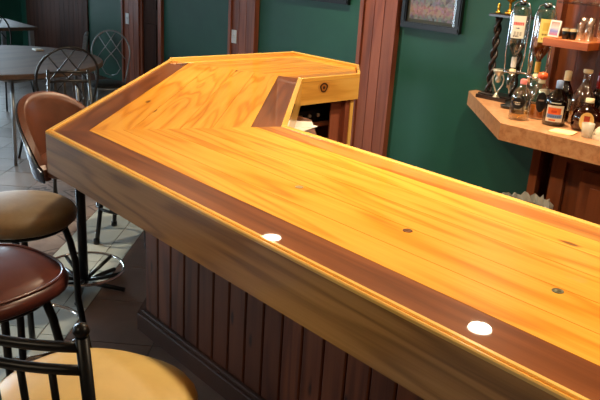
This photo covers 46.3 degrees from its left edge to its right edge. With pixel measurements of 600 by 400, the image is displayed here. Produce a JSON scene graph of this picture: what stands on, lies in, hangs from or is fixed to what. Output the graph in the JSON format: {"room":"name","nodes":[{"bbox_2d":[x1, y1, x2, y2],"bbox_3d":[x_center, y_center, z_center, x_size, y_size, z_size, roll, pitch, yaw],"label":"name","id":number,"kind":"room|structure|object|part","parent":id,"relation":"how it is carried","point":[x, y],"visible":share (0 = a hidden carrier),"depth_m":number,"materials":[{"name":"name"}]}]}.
{"room":"bar","nodes":[
{"label":"bar","id":0,"kind":"room"},
{"bbox_2d":[0,0,23,45],"bbox_3d":[-7.277,-2.701,7.915,8.370,2.450,0.150,-13,25,-40],"label":"wall","id":1,"kind":"structure","parent":0,"point":[9,9],"depth_m":10.62,"materials":[{"name":"green paint"}]},
{"bbox_2d":[21,0,121,80],"bbox_3d":[-2.886,-2.826,9.102,0.270,2.450,4.000,-13,25,-40],"label":"wall","id":2,"kind":"structure","parent":0,"point":[103,14],"depth_m":8.84,"materials":[{"name":"green paint"}]},
{"bbox_2d":[26,0,89,52],"bbox_3d":[-3.344,-3.094,9.640,0.120,2.350,1.996,-13,25,-40],"label":"panelling","id":3,"kind":"object","parent":2,"relation":"attached to","point":[60,23],"depth_m":9.72,"materials":[{"name":"brown wood"}]},
{"bbox_2d":[77,72,112,80],"bbox_3d":[-3.036,-1.749,9.561,0.035,0.100,3.770,-13,25,-40],"label":"baseboard","id":4,"kind":"structure","parent":2,"relation":"attached to","point":[92,75],"depth_m":9.19,"materials":[{"name":"brown"}]},
{"bbox_2d":[0,76,225,399],"bbox_3d":[-2.365,0.205,4.318,10.400,0.100,13.400,-13,25,-40],"label":"floor","id":5,"kind":"structure","parent":0,"point":[110,314],"depth_m":3.91,"materials":[{"name":"grey tile"}]},
{"bbox_2d":[0,15,34,111],"bbox_3d":[-3.105,-1.475,7.419,0.465,0.970,0.427,15,22,31],"label":"chair","id":6,"kind":"object","parent":5,"relation":"on","point":[2,17],"visible":0.23,"depth_m":7.51,"materials":[{"name":"grey metal"}]},
{"bbox_3d":[-3.053,-1.136,7.284,0.018,0.424,0.107,-2,20,-16],"label":"leg","id":7,"kind":"part","parent":6,"relation":"part of","materials":[{"name":"grey metal"}]},
{"bbox_2d":[0,18,37,89],"bbox_3d":[-3.796,-1.752,8.442,0.930,0.740,1.000,-13,25,-40],"label":"table","id":8,"kind":"object","parent":5,"relation":"on","point":[14,25],"visible":0.54,"depth_m":8.30,"materials":[{"name":"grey wood"}]},
{"bbox_3d":[-3.800,-1.929,9.017,0.050,0.700,0.050,-13,25,-40],"label":"leg","id":9,"kind":"part","parent":8,"relation":"part of","materials":[{"name":"grey metal"}]},
{"bbox_3d":[-3.200,-1.676,8.396,0.050,0.700,0.050,-13,25,-40],"label":"leg","id":10,"kind":"part","parent":8,"relation":"part of","materials":[{"name":"grey metal"}]},
{"bbox_2d":[0,243,68,376],"bbox_3d":[-0.947,0.568,2.177,0.458,0.782,0.458,15,22,31],"label":"bar stool","id":11,"kind":"object","parent":5,"relation":"on","point":[30,278],"visible":0.73,"depth_m":2.05,"materials":[{"name":"red leather"}]},
{"bbox_3d":[-0.990,0.539,2.379,0.035,0.701,0.126,0,19,-12],"label":"leg","id":12,"kind":"part","parent":11,"relation":"part of","materials":[{"name":"black metal"}]},
{"bbox_3d":[-0.925,0.232,2.061,0.430,0.070,0.430,15,22,31],"label":"seat","id":13,"kind":"part","parent":11,"relation":"part of","materials":[{"name":"brown leather"}]},
{"bbox_3d":[-0.749,0.605,2.232,0.126,0.701,0.035,0,19,-12],"label":"leg","id":14,"kind":"part","parent":11,"relation":"part of","materials":[{"name":"black metal"}]},
{"bbox_2d":[0,190,91,360],"bbox_3d":[-1.085,0.369,2.753,0.458,0.767,0.458,13,21,25],"label":"bar stool","id":15,"kind":"object","parent":5,"relation":"on","point":[26,216],"visible":0.59,"depth_m":2.60,"materials":[{"name":"beige leather"}]},
{"bbox_3d":[-1.027,0.474,2.582,0.035,0.686,0.126,-2,20,-17],"label":"leg","id":16,"kind":"part","parent":15,"relation":"part of","materials":[{"name":"black metal"}]},
{"bbox_3d":[-1.147,0.340,2.950,0.035,0.686,0.126,-2,20,-17],"label":"leg","id":17,"kind":"part","parent":15,"relation":"part of","materials":[{"name":"black metal"}]},
{"bbox_3d":[-1.063,0.040,2.640,0.430,0.070,0.430,13,21,25],"label":"seat","id":18,"kind":"part","parent":15,"relation":"part of","materials":[{"name":"brown leather"}]},
{"bbox_3d":[-0.891,0.399,2.826,0.126,0.686,0.035,-2,20,-17],"label":"leg","id":19,"kind":"part","parent":15,"relation":"part of","materials":[{"name":"black metal"}]},
{"bbox_2d":[0,45,102,165],"bbox_3d":[-2.572,-0.850,6.050,1.700,0.743,1.700,15,22,31],"label":"round table","id":20,"kind":"object","parent":5,"relation":"on","point":[18,64],"visible":0.73,"depth_m":5.80,"materials":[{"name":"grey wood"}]},
{"bbox_3d":[-2.241,-0.604,5.492,0.028,0.682,0.078,2,19,-4],"label":"leg","id":21,"kind":"part","parent":20,"relation":"part of","materials":[{"name":"grey metal"}]},
{"bbox_3d":[-2.554,-1.135,5.952,1.240,0.054,0.640,15,22,31],"label":"apron rail","id":22,"kind":"part","parent":20,"relation":"part of","materials":[{"name":"grey metal"}]},
{"bbox_3d":[-1.886,-0.757,6.002,0.078,0.682,0.028,-3,20,-19],"label":"leg","id":23,"kind":"part","parent":20,"relation":"part of","materials":[{"name":"grey metal"}]},
{"bbox_2d":[18,46,98,158],"bbox_3d":[-1.935,-0.764,5.574,0.512,0.970,0.558,-13,25,-40],"label":"chair","id":24,"kind":"object","parent":5,"relation":"on","point":[66,47],"visible":0.3,"depth_m":5.29,"materials":[{"name":"grey metal"}]},
{"bbox_3d":[-2.246,-0.537,5.696,0.128,0.424,0.022,6,19,6],"label":"leg","id":25,"kind":"part","parent":24,"relation":"part of","materials":[{"name":"grey metal"}]},
{"bbox_2d":[50,31,88,91],"bbox_3d":[-2.747,-1.631,8.334,0.470,0.711,0.440,-1,20,-14],"label":"padded chair","id":26,"kind":"object","parent":5,"relation":"on","point":[86,35],"visible":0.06,"depth_m":8.20,"materials":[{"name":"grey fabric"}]},
{"bbox_3d":[-2.545,-1.846,8.307,0.082,0.262,0.400,-1,20,-14],"label":"backrest","id":27,"kind":"part","parent":26,"relation":"part of","materials":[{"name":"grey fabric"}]},
{"bbox_2d":[15,91,125,305],"bbox_3d":[-1.135,-0.022,3.539,0.506,0.985,0.474,14,22,28],"label":"stool","id":28,"kind":"object","parent":5,"relation":"on","point":[35,112],"visible":0.54,"depth_m":3.52,"materials":[{"name":"brown leather"}]},
{"bbox_3d":[-1.091,-0.192,3.460,0.400,0.082,0.400,14,22,28],"label":"seat","id":29,"kind":"part","parent":28,"relation":"part of","materials":[{"name":"brown leather"}]},
{"bbox_3d":[-1.201,-0.339,3.484,0.286,0.360,0.457,14,22,28],"label":"backrest","id":30,"kind":"part","parent":28,"relation":"part of","materials":[{"name":"brown leather"}]},
{"bbox_3d":[-1.209,0.367,3.742,0.024,0.109,0.219,-14,26,-41],"label":"leg","id":31,"kind":"part","parent":28,"relation":"part of","materials":[{"name":"black metal"}]},
{"bbox_3d":[-1.115,0.438,3.554,0.024,0.109,0.219,1,19,-8],"label":"leg","id":32,"kind":"part","parent":28,"relation":"part of","materials":[{"name":"black metal"}]},
{"bbox_3d":[-1.073,0.369,3.761,0.024,0.109,0.219,13,21,26],"label":"leg","id":33,"kind":"part","parent":28,"relation":"part of","materials":[{"name":"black metal"}]},
{"bbox_3d":[-1.015,0.413,3.645,0.219,0.109,0.024,7,19,9],"label":"leg","id":34,"kind":"part","parent":28,"relation":"part of","materials":[{"name":"black metal"}]},
{"bbox_2d":[46,70,110,210],"bbox_3d":[-1.512,-0.401,4.728,0.400,0.883,0.496,-5,21,-24],"label":"chair","id":35,"kind":"object","parent":5,"relation":"on","point":[48,72],"visible":0.17,"depth_m":4.80,"materials":[{"name":"black metal"}]},
{"bbox_3d":[-1.712,-0.445,4.817,0.042,0.883,0.122,-5,21,-24],"label":"post","id":36,"kind":"part","parent":35,"relation":"part of","materials":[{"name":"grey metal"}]},
{"bbox_3d":[-1.587,-0.103,4.542,0.022,0.432,0.058,6,19,7],"label":"leg","id":37,"kind":"part","parent":35,"relation":"part of","materials":[{"name":"grey metal"}]},
{"bbox_3d":[-1.582,-0.872,4.786,0.263,0.023,0.038,-5,21,-24],"label":"rail","id":38,"kind":"part","parent":35,"relation":"part of","materials":[{"name":"grey metal"}]},
{"bbox_3d":[-1.581,-0.812,4.795,0.263,0.023,0.038,-5,21,-24],"label":"rail","id":39,"kind":"part","parent":35,"relation":"part of","materials":[{"name":"grey metal"}]},
{"bbox_3d":[-1.458,-0.468,4.933,0.042,0.883,0.122,-5,21,-24],"label":"post","id":40,"kind":"part","parent":35,"relation":"part of","materials":[{"name":"grey metal"}]},
{"bbox_2d":[0,322,197,399],"bbox_3d":[-0.498,0.628,1.576,0.470,1.114,0.552,9,20,15],"label":"bar stool","id":41,"kind":"object","parent":5,"relation":"on","point":[77,371],"visible":1,"depth_m":1.57,"materials":[{"name":"beige leather"}]},
{"bbox_3d":[-0.540,0.219,1.183,0.380,0.018,0.054,9,20,15],"label":"rail","id":42,"kind":"part","parent":41,"relation":"part of","materials":[{"name":"black metal"}]},
{"bbox_3d":[-0.541,0.261,1.202,0.380,0.018,0.054,9,20,15],"label":"rail","id":43,"kind":"part","parent":41,"relation":"part of","materials":[{"name":"black metal"}]},
{"bbox_3d":[-0.352,0.411,1.260,0.026,0.435,0.129,9,20,15],"label":"post","id":44,"kind":"part","parent":41,"relation":"part of","materials":[{"name":"black metal"}]},
{"bbox_3d":[-0.476,0.459,1.560,0.470,0.072,0.470,9,20,15],"label":"seat","id":45,"kind":"part","parent":41,"relation":"part of","materials":[{"name":"beige leather"}]},
{"bbox_2d":[87,30,130,106],"bbox_3d":[-1.885,-1.170,6.836,0.393,0.922,0.428,3,19,-1],"label":"chair","id":46,"kind":"object","parent":5,"relation":"on","point":[107,84],"visible":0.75,"depth_m":6.88,"materials":[{"name":"grey metal"}]},
{"bbox_3d":[-1.887,-1.141,6.840,0.368,0.043,0.368,3,19,-1],"label":"seat","id":47,"kind":"part","parent":46,"relation":"part of","materials":[{"name":"black plastic"}]},
{"bbox_2d":[93,201,145,248],"bbox_3d":[-1.032,-0.103,4.235,0.398,0.702,0.398,5,19,4],"label":"bar stool","id":48,"kind":"object","parent":5,"relation":"on","point":[96,240],"visible":0.16,"depth_m":4.18,"materials":[{"name":"black metal"}]},
{"bbox_3d":[-1.170,-0.036,4.138,0.121,0.621,0.035,-12,25,-38],"label":"leg","id":49,"kind":"part","parent":48,"relation":"part of","materials":[{"name":"black metal"}]},
{"bbox_3d":[-1.147,-0.116,4.374,0.035,0.621,0.121,-12,25,-38],"label":"leg","id":50,"kind":"part","parent":48,"relation":"part of","materials":[{"name":"black metal"}]},
{"bbox_3d":[-0.920,-0.014,4.122,0.035,0.621,0.121,-12,25,-38],"label":"leg","id":51,"kind":"part","parent":48,"relation":"part of","materials":[{"name":"metal"}]},
{"bbox_2d":[45,51,599,399],"bbox_3d":[0.915,0.468,2.339,2.300,1.088,5.545,-13,25,-40],"label":"bar counter","id":52,"kind":"object","parent":5,"relation":"on","point":[261,286],"depth_m":1.93,"materials":[{"name":"brown"}]},
{"bbox_3d":[0.484,1.039,2.122,0.721,0.100,5.364,-9,23,-32],"label":"baseboard","id":53,"kind":"part","parent":52,"relation":"part of","materials":[{"name":"brown wood"}]},
{"bbox_2d":[295,121,317,130],"bbox_3d":[-0.025,-0.383,3.544,0.221,0.006,0.202,12,21,23],"label":"paper sheet","id":54,"kind":"object","parent":52,"relation":"on","point":[301,125],"visible":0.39,"depth_m":3.52,"materials":[{"name":"white paper"}]},
{"bbox_2d":[297,116,315,134],"bbox_3d":[-0.026,-0.229,3.140,0.237,0.020,1.421,2,19,-4],"label":"shelf","id":55,"kind":"object","parent":52,"relation":"attached to","point":[312,131],"depth_m":3.65,"materials":[{"name":"white wood"}]},
{"bbox_2d":[298,104,325,121],"bbox_3d":[-0.052,-0.525,4.218,0.340,0.075,0.272,-13,25,-40],"label":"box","id":56,"kind":"object","parent":52,"relation":"on","point":[315,113],"visible":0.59,"depth_m":4.19,"materials":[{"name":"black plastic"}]},
{"bbox_3d":[0.068,-0.128,4.168,0.555,0.922,0.045,-13,25,-40],"label":"cabinet frame","id":57,"kind":"part","parent":52,"relation":"part of","materials":[{"name":"brown wood"}]},
{"bbox_2d":[403,228,412,232],"bbox_3d":[0.267,0.075,1.737,0.025,0.001,0.025,-13,25,-40],"label":"coin","id":58,"kind":"object","parent":52,"relation":"on","point":[406,229],"visible":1,"depth_m":1.74,"materials":[{"name":"orange metal"}]},
{"bbox_2d":[552,288,563,293],"bbox_3d":[0.536,0.189,1.458,0.025,0.001,0.025,-13,25,-40],"label":"coin","id":59,"kind":"object","parent":52,"relation":"on","point":[555,290],"visible":1,"depth_m":1.46,"materials":[{"name":"silver metal"}]},
{"bbox_2d":[502,191,553,209],"bbox_3d":[1.123,0.277,3.656,0.284,0.619,0.285,-13,25,-40],"label":"trash can","id":60,"kind":"object","parent":5,"relation":"on","point":[535,199],"visible":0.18,"depth_m":3.66,"materials":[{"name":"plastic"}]},
{"bbox_2d":[467,90,599,224],"bbox_3d":[2.243,0.383,3.047,0.758,0.950,4.200,-13,25,-40],"label":"bar counter","id":61,"kind":"object","parent":5,"relation":"on","point":[565,169],"depth_m":3.58,"materials":[{"name":"laminate"}]},
{"bbox_2d":[475,93,511,102],"bbox_3d":[1.180,-0.624,4.276,0.070,0.022,0.210,-13,25,-40],"label":"bar mat","id":62,"kind":"object","parent":61,"relation":"on","point":[479,95],"visible":0.83,"depth_m":4.26,"materials":[{"name":"black rubber"}]},
{"bbox_2d":[492,68,505,97],"bbox_3d":[1.195,-0.699,4.239,0.079,0.182,0.079,4,19,2],"label":"trophy","id":63,"kind":"object","parent":62,"relation":"on","point":[498,72],"visible":0.93,"depth_m":4.22,"materials":[{"name":"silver metal"}]},
{"bbox_3d":[1.182,-0.709,4.250,0.009,0.126,0.046,-13,25,-40],"label":"handle","id":64,"kind":"part","parent":63,"relation":"part of","materials":[{"name":"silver metal"}]},
{"bbox_2d":[493,68,505,82],"bbox_3d":[1.198,-0.746,4.223,0.080,0.082,0.080,-13,25,-40],"label":"cup","id":65,"kind":"object","parent":63,"relation":"on","point":[499,72],"depth_m":4.21,"materials":[{"name":"clear glass"}]},
{"bbox_3d":[1.208,-0.698,4.224,0.009,0.126,0.046,-13,25,-40],"label":"handle","id":66,"kind":"part","parent":63,"relation":"part of","materials":[{"name":"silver metal"}]},
{"bbox_2d":[500,104,511,108],"bbox_3d":[1.202,-0.539,4.042,0.092,0.016,0.092,-13,25,-40],"label":"ashtray","id":67,"kind":"object","parent":61,"relation":"on","point":[505,106],"visible":0.67,"depth_m":4.02,"materials":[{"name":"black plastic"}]},
{"bbox_2d":[478,13,534,99],"bbox_3d":[1.255,-0.872,4.277,0.120,0.500,0.240,-13,25,-40],"label":"display stand","id":68,"kind":"object","parent":61,"relation":"on","point":[496,39],"visible":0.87,"depth_m":4.27,"materials":[{"name":"black metal"}]},
{"bbox_3d":[1.198,-0.894,4.337,0.050,0.467,0.050,-13,25,-40],"label":"twisted post","id":69,"kind":"part","parent":68,"relation":"part of","materials":[{"name":"black wood"}]},
{"bbox_2d":[496,3,500,12],"bbox_3d":[1.207,-1.166,4.253,0.032,0.062,0.032,-13,25,-40],"label":"trophy","id":70,"kind":"object","parent":68,"relation":"on","point":[498,4],"visible":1,"depth_m":4.25,"materials":[{"name":"gold metal"}]},
{"bbox_2d":[504,0,516,14],"bbox_3d":[1.257,-1.174,4.178,0.079,0.133,0.099,2,19,-5],"label":"trophy","id":71,"kind":"object","parent":68,"relation":"on","point":[508,12],"visible":0.93,"depth_m":4.18,"materials":[{"name":"gold metal"}]},
{"bbox_2d":[507,0,514,10],"bbox_3d":[1.258,-1.183,4.175,0.080,0.114,0.080,-13,25,-40],"label":"cup","id":72,"kind":"object","parent":71,"relation":"on","point":[510,1],"depth_m":4.17,"materials":[{"name":"gold metal"}]},
{"bbox_2d":[489,13,534,19],"bbox_3d":[1.270,-1.100,4.199,0.120,0.017,0.240,-13,25,-40],"label":"shelf","id":73,"kind":"object","parent":68,"relation":"attached to","point":[497,15],"depth_m":4.19,"materials":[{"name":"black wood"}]},
{"bbox_3d":[1.312,-0.847,4.219,0.050,0.467,0.050,-13,25,-40],"label":"twisted post","id":74,"kind":"part","parent":68,"relation":"part of","materials":[{"name":"black wood"}]},
{"bbox_2d":[511,90,525,113],"bbox_3d":[1.219,-0.545,3.897,0.073,0.125,0.072,-13,25,-40],"label":"bottle","id":75,"kind":"object","parent":61,"relation":"on","point":[520,93],"visible":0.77,"depth_m":3.88,"materials":[{"name":"clear glass"}]},
{"bbox_2d":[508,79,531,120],"bbox_3d":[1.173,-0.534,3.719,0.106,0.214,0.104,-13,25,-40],"label":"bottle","id":76,"kind":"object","parent":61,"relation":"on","point":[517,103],"visible":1,"depth_m":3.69,"materials":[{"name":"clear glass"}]},
{"bbox_2d":[503,0,556,109],"bbox_3d":[1.325,-0.834,4.032,0.227,0.596,0.308,-13,25,-40],"label":"dispenser","id":77,"kind":"object","parent":61,"relation":"on","point":[528,74],"visible":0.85,"depth_m":4.01,"materials":[{"name":"silver plastic"}]},
{"bbox_2d":[508,6,531,67],"bbox_3d":[1.259,-0.940,4.053,0.105,0.350,0.104,-13,25,-40],"label":"bottle","id":78,"kind":"object","parent":77,"relation":"on","point":[519,22],"visible":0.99,"depth_m":4.00,"materials":[{"name":"clear glass"}]},
{"bbox_2d":[531,9,555,72],"bbox_3d":[1.347,-0.883,3.905,0.105,0.350,0.105,-13,25,-40],"label":"bottle","id":79,"kind":"object","parent":77,"relation":"on","point":[539,50],"visible":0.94,"depth_m":3.88,"materials":[{"name":"clear glass"}]},
{"bbox_2d":[468,90,599,149],"bbox_3d":[2.271,-0.058,2.896,0.758,0.015,4.200,-13,25,-40],"label":"countertop","id":80,"kind":"structure","parent":61,"relation":"on","point":[493,108],"depth_m":3.63,"materials":[{"name":"laminate"}]},
{"bbox_2d":[526,72,549,119],"bbox_3d":[1.291,-0.566,3.778,0.106,0.250,0.106,-13,25,-40],"label":"bottle","id":81,"kind":"object","parent":61,"relation":"on","point":[536,111],"visible":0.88,"depth_m":3.75,"materials":[{"name":"clear glass"}]},
{"bbox_2d":[536,89,552,99],"bbox_3d":[1.368,-0.542,3.897,0.110,0.138,0.110,-13,25,-40],"label":"glass jar","id":82,"kind":"object","parent":61,"relation":"on","point":[546,91],"visible":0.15,"depth_m":3.86,"materials":[{"name":"brown"}]},
{"bbox_2d":[542,80,567,126],"bbox_3d":[1.332,-0.505,3.638,0.113,0.232,0.112,-13,25,-40],"label":"bottle","id":83,"kind":"object","parent":61,"relation":"on","point":[556,103],"visible":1,"depth_m":3.60,"materials":[{"name":"brown glass"}]},
{"bbox_2d":[548,128,576,135],"bbox_3d":[1.316,-0.340,3.503,0.119,0.006,0.103,19,24,37],"label":"paper napkin","id":84,"kind":"object","parent":61,"relation":"on","point":[555,130],"visible":1,"depth_m":3.49,"materials":[{"name":"yellow"}]},
{"bbox_2d":[563,70,572,120],"bbox_3d":[1.425,-0.564,3.777,0.081,0.264,0.080,-13,25,-40],"label":"bottle","id":85,"kind":"object","parent":61,"relation":"on","point":[567,88],"visible":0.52,"depth_m":3.74,"materials":[{"name":"brown glass"}]},
{"bbox_2d":[542,0,599,109],"bbox_3d":[2.576,-0.644,2.627,0.448,1.298,3.628,-13,25,-40],"label":"hutch","id":86,"kind":"object","parent":61,"relation":"on","point":[575,56],"visible":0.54,"depth_m":3.98,"materials":[{"name":"brown wood"}]},
{"bbox_2d":[547,20,562,37],"bbox_3d":[1.342,-0.902,3.690,0.018,0.085,0.072,-6,21,-27],"label":"framed card","id":87,"kind":"object","parent":86,"relation":"on","point":[555,26],"visible":1,"depth_m":3.69,"materials":[{"name":"white paper"}]},
{"bbox_2d":[549,21,559,35],"bbox_3d":[1.339,-0.902,3.688,0.010,0.068,0.056,-6,21,-27],"label":"print","id":88,"kind":"object","parent":87,"relation":"attached to","point":[554,30],"depth_m":3.69},
{"bbox_3d":[1.510,-1.178,3.979,0.098,1.298,0.040,-13,25,-40],"label":"panel","id":89,"kind":"part","parent":86,"relation":"part of","materials":[{"name":"brown wood"}]},
{"bbox_2d":[562,28,570,38],"bbox_3d":[1.387,-0.868,3.655,0.042,0.055,0.042,-13,25,-40],"label":"shot glass","id":90,"kind":"object","parent":86,"relation":"on","point":[565,31],"visible":1,"depth_m":3.64,"materials":[{"name":"black glass"}]},
{"bbox_2d":[542,35,599,50],"bbox_3d":[1.520,-0.842,3.756,0.409,0.041,0.250,-13,25,-40],"label":"shelf","id":91,"kind":"object","parent":86,"relation":"attached to","point":[582,45],"depth_m":3.62,"materials":[{"name":"brown wood"}]},
{"bbox_2d":[569,28,577,39],"bbox_3d":[1.419,-0.862,3.643,0.042,0.055,0.042,-13,25,-40],"label":"shot glass","id":92,"kind":"object","parent":86,"relation":"on","point":[572,34],"visible":1,"depth_m":3.63,"materials":[{"name":"black glass"}]},
{"bbox_2d":[560,1,599,6],"bbox_3d":[2.542,-0.642,2.760,0.249,0.008,3.180,-13,25,-40],"label":"glass shelf","id":93,"kind":"object","parent":86,"relation":"attached to","point":[584,3],"depth_m":3.84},
{"bbox_2d":[575,23,585,40],"bbox_3d":[1.444,-0.866,3.614,0.044,0.085,0.044,-13,25,-40],"label":"drinking glass","id":94,"kind":"object","parent":86,"relation":"on","point":[577,23],"visible":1,"depth_m":3.61,"materials":[{"name":"clear glass"}]},
{"bbox_2d":[578,17,589,37],"bbox_3d":[1.495,-0.905,3.699,0.048,0.110,0.048,-13,25,-40],"label":"drinking glass","id":95,"kind":"object","parent":86,"relation":"on","point":[581,17],"visible":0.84,"depth_m":3.69,"materials":[{"name":"clear glass"}]},
{"bbox_2d":[584,22,594,41],"bbox_3d":[1.475,-0.858,3.580,0.044,0.095,0.044,-13,25,-40],"label":"drinking glass","id":96,"kind":"object","parent":86,"relation":"on","point":[586,22],"visible":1,"depth_m":3.57,"materials":[{"name":"clear glass"}]},
{"bbox_2d":[585,18,597,40],"bbox_3d":[1.510,-0.885,3.642,0.048,0.110,0.048,-13,25,-40],"label":"drinking glass","id":97,"kind":"object","parent":86,"relation":"on","point":[588,18],"visible":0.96,"depth_m":3.63,"materials":[{"name":"clear glass"}]},
{"bbox_3d":[2.382,0.594,2.601,0.025,0.860,3.280,-13,25,-40],"label":"frame","id":98,"kind":"part","parent":61,"relation":"part of","materials":[{"name":"brown wood"}]},
{"bbox_2d":[566,69,594,123],"bbox_3d":[1.493,-0.543,3.692,0.124,0.288,0.124,-13,25,-40],"label":"decanter","id":99,"kind":"object","parent":61,"relation":"on","point":[588,71],"visible":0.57,"depth_m":3.70,"materials":[{"name":"clear glass"}]},
{"bbox_2d":[570,98,599,131],"bbox_3d":[1.460,-0.433,3.554,0.136,0.166,0.156,1,19,-7],"label":"bottle","id":100,"kind":"object","parent":61,"relation":"on","point":[587,112],"visible":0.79,"depth_m":3.52,"materials":[{"name":"orange glass"}]},
{"bbox_3d":[1.524,0.221,3.446,0.027,0.670,0.420,-13,25,-40],"label":"cabinet door","id":101,"kind":"part","parent":61,"relation":"part of","materials":[{"name":"brown wood"}]},
{"bbox_2d":[581,122,594,137],"bbox_3d":[1.405,-0.342,3.428,0.062,0.068,0.062,-13,25,-40],"label":"cup","id":102,"kind":"object","parent":61,"relation":"on","point":[587,129],"visible":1,"depth_m":3.41,"materials":[{"name":"beige ceramic"}]},
{"bbox_2d":[590,73,599,109],"bbox_3d":[1.627,-0.571,3.824,0.080,0.270,0.080,-13,25,-40],"label":"bottle","id":103,"kind":"object","parent":61,"relation":"on","point":[596,91],"visible":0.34,"depth_m":3.80,"materials":[{"name":"brown glass"}]},
{"bbox_2d":[591,127,599,140],"bbox_3d":[1.489,-0.325,3.382,0.113,0.077,0.151,-13,25,-40],"label":"towel","id":104,"kind":"object","parent":61,"relation":"on","point":[596,133],"visible":1,"depth_m":3.39,"materials":[{"name":"fabric"}]},
{"bbox_2d":[164,0,556,194],"bbox_3d":[1.283,-0.970,4.489,0.150,2.450,9.430,-13,25,-40],"label":"wall","id":105,"kind":"structure","parent":0,"point":[433,128],"depth_m":4.90,"materials":[{"name":"green paint"}]},
{"bbox_2d":[125,13,128,23],"bbox_3d":[-1.900,-1.991,7.692,0.016,0.116,0.070,-13,25,-40],"label":"light switch","id":106,"kind":"object","parent":105,"relation":"attached to","point":[126,14],"visible":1,"depth_m":7.69,"materials":[{"name":"white plastic"}]},
{"bbox_2d":[121,0,140,83],"bbox_3d":[-1.822,-2.227,7.562,0.050,2.450,0.380,-13,25,-40],"label":"trim","id":107,"kind":"structure","parent":105,"relation":"attached to","point":[131,31],"depth_m":7.71,"materials":[{"name":"brown wood"}]},
{"bbox_2d":[143,0,157,73],"bbox_3d":[-1.558,-1.963,7.352,0.022,2.080,0.330,-13,25,-40],"label":"door","id":108,"kind":"structure","parent":105,"relation":"in","point":[150,7],"depth_m":7.42,"materials":[{"name":"brown wood"}]},
{"bbox_2d":[140,0,163,74],"bbox_3d":[-1.552,-2.030,7.317,0.035,2.270,0.430,-13,25,-40],"label":"trim","id":109,"kind":"structure","parent":105,"relation":"attached to","point":[160,2],"depth_m":7.32,"materials":[{"name":"brown wood"}]},
{"bbox_2d":[231,30,236,42],"bbox_3d":[-0.600,-1.478,6.338,0.016,0.116,0.070,-13,25,-40],"label":"light switch","id":110,"kind":"object","parent":105,"relation":"attached to","point":[234,32],"visible":1,"depth_m":6.33,"materials":[{"name":"white plastic"}]},
{"bbox_2d":[227,0,259,54],"bbox_3d":[-0.498,-1.670,6.192,0.050,2.450,0.380,-13,25,-40],"label":"trim","id":111,"kind":"structure","parent":105,"relation":"attached to","point":[243,15],"depth_m":6.22,"materials":[{"name":"brown wood"}]},
{"bbox_2d":[312,0,350,4],"bbox_3d":[0.107,-1.846,5.453,0.039,0.565,0.820,-13,25,-40],"label":"framed picture","id":112,"kind":"object","parent":105,"relation":"attached to","point":[345,2],"visible":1,"depth_m":5.31,"materials":[{"name":"black plastic"}]},
{"bbox_2d":[350,0,402,156],"bbox_3d":[0.567,-1.222,5.089,0.050,2.450,0.355,-13,25,-40],"label":"pillar","id":113,"kind":"structure","parent":105,"relation":"attached to","point":[379,20],"depth_m":5.17,"materials":[{"name":"brown wood"}]},
{"bbox_2d":[400,0,464,34],"bbox_3d":[0.896,-1.465,4.649,0.039,0.665,0.495,-13,25,-40],"label":"framed picture","id":114,"kind":"object","parent":105,"relation":"attached to","point":[445,16],"visible":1,"depth_m":4.70,"materials":[{"name":"black plastic"}]},
{"bbox_2d":[409,0,455,23],"bbox_3d":[0.899,-1.466,4.652,0.002,0.541,0.371,-13,25,-40],"label":"print","id":115,"kind":"object","parent":114,"relation":"attached to","point":[420,11],"depth_m":4.71}
]}

